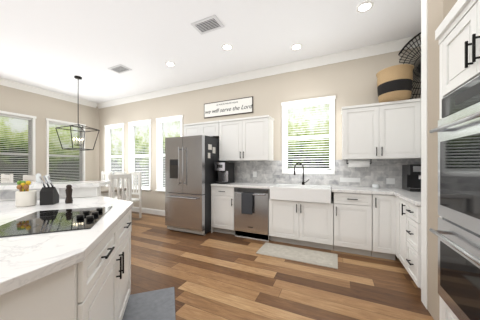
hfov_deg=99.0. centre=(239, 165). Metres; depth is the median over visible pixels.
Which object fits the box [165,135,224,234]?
fridge
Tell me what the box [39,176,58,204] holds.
knife block
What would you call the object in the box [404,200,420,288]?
base cabinet
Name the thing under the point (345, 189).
countertop
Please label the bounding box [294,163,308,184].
faucet
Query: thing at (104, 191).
dining table
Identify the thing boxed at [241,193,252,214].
hanging towel
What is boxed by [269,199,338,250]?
base cabinet
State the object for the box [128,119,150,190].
window
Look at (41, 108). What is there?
wall
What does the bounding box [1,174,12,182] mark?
chair
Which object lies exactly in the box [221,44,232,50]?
recessed light
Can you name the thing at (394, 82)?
basket
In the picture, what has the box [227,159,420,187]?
tile backsplash
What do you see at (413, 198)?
countertop
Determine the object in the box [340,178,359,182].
outlet plates
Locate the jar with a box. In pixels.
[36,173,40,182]
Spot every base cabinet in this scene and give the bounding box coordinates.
[211,186,234,234]
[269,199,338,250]
[331,192,378,257]
[379,194,395,259]
[396,196,403,265]
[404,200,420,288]
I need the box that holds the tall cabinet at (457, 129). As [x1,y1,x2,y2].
[429,0,479,319]
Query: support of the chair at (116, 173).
on the floor
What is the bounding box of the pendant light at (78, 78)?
[56,76,99,150]
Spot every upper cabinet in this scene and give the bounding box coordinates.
[184,120,218,137]
[219,115,273,160]
[341,98,420,159]
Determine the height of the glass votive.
0.060 m
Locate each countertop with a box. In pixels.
[0,192,133,303]
[211,182,410,194]
[393,191,420,205]
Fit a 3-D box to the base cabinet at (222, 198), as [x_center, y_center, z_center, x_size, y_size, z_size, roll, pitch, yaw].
[-0.195,0.815,4.030,0.480,0.880,0.620,0,0,25]
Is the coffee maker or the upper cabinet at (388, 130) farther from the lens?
the coffee maker
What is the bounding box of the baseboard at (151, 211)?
[132,207,164,215]
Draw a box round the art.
[204,96,252,117]
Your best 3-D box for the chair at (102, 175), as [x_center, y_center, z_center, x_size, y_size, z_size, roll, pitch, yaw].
[-3.653,0.700,5.333,0.420,1.110,0.400,0,0,25]
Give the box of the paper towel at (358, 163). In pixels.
[347,159,371,166]
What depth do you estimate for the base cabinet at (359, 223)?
2.84 m
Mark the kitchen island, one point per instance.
(84, 274)
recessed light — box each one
[165,62,174,66]
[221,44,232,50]
[291,43,301,49]
[356,1,373,12]
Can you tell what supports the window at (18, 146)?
in the wall at (41, 108)
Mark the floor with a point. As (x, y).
(216, 276)
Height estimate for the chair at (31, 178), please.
1.110 m
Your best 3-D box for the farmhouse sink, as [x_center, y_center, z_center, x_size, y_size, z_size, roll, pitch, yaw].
[0.998,0.435,3.355,0.910,0.210,0.507,0,0,25]
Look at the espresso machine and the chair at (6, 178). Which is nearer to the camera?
the espresso machine
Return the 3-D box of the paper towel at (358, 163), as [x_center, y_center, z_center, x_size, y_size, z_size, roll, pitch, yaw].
[1.851,-0.042,3.197,0.336,0.125,0.116,0,0,25]
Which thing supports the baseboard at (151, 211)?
attached to the wall at (351, 82)
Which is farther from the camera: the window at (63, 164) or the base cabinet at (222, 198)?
the window at (63, 164)
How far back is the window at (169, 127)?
5.27 m
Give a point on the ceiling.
(56, 46)
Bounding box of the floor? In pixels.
[130,211,433,319]
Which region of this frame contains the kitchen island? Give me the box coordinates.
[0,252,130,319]
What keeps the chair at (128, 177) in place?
on the floor
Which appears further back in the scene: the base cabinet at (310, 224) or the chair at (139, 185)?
the chair at (139, 185)
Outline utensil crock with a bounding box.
[15,180,36,206]
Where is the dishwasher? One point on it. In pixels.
(255, 225)
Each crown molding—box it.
[0,78,96,107]
[97,35,420,108]
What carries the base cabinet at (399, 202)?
on the floor
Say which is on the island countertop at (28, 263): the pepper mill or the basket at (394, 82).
the pepper mill
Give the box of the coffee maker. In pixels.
[214,162,234,183]
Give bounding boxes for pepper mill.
[65,184,72,203]
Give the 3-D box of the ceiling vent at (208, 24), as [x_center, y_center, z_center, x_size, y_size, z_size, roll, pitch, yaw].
[-0.433,-1.887,2.754,0.380,0.015,0.240,0,0,25]
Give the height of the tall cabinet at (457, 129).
2.270 m
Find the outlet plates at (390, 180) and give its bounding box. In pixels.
[386,178,394,183]
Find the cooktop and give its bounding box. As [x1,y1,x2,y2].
[0,206,112,237]
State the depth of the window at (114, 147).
6.13 m
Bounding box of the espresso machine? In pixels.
[402,164,420,191]
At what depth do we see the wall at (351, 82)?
4.00 m
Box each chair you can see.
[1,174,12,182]
[23,175,35,181]
[101,171,111,186]
[109,174,131,230]
[114,172,125,198]
[129,172,141,217]
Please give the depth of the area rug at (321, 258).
2.88 m
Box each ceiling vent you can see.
[108,64,131,73]
[191,15,224,34]
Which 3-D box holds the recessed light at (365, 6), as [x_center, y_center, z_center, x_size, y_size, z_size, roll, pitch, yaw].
[1.486,-1.889,2.440,0.184,0.011,0.184,0,0,25]
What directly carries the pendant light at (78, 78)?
hanging from the ceiling
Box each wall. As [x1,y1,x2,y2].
[0,85,98,181]
[99,47,420,209]
[421,0,457,319]
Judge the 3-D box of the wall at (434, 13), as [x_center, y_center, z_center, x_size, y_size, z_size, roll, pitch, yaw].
[1.897,-0.319,1.580,0.659,3.148,0.420,0,0,25]
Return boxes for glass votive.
[372,184,379,188]
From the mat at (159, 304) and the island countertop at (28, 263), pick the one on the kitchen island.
the island countertop at (28, 263)
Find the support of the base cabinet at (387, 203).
on the floor
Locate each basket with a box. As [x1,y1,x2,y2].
[376,64,413,102]
[398,32,420,98]
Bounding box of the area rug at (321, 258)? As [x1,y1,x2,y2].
[256,242,337,268]
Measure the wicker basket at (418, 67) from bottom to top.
0.961 m
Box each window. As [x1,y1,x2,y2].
[0,110,35,182]
[46,118,85,181]
[104,123,123,186]
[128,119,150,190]
[155,115,182,191]
[281,95,335,173]
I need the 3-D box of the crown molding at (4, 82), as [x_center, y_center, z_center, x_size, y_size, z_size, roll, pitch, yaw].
[-5.899,-1.829,2.901,0.095,0.129,7.290,0,0,25]
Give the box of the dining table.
[101,186,125,200]
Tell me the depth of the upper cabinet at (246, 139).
3.87 m
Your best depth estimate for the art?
4.36 m
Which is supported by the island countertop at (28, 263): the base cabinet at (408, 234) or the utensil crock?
the utensil crock
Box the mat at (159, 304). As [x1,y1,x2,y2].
[122,287,175,319]
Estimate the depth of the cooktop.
1.22 m
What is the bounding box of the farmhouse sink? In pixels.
[270,184,331,203]
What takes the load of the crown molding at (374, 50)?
attached to the wall at (351, 82)
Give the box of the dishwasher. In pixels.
[234,187,269,241]
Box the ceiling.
[0,0,420,102]
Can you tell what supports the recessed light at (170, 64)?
in the ceiling
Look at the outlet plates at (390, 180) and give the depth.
3.17 m
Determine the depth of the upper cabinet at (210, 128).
4.27 m
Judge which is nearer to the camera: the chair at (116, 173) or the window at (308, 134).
the window at (308, 134)
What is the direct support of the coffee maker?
on the countertop at (345, 189)
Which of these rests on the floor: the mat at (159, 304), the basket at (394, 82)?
the mat at (159, 304)

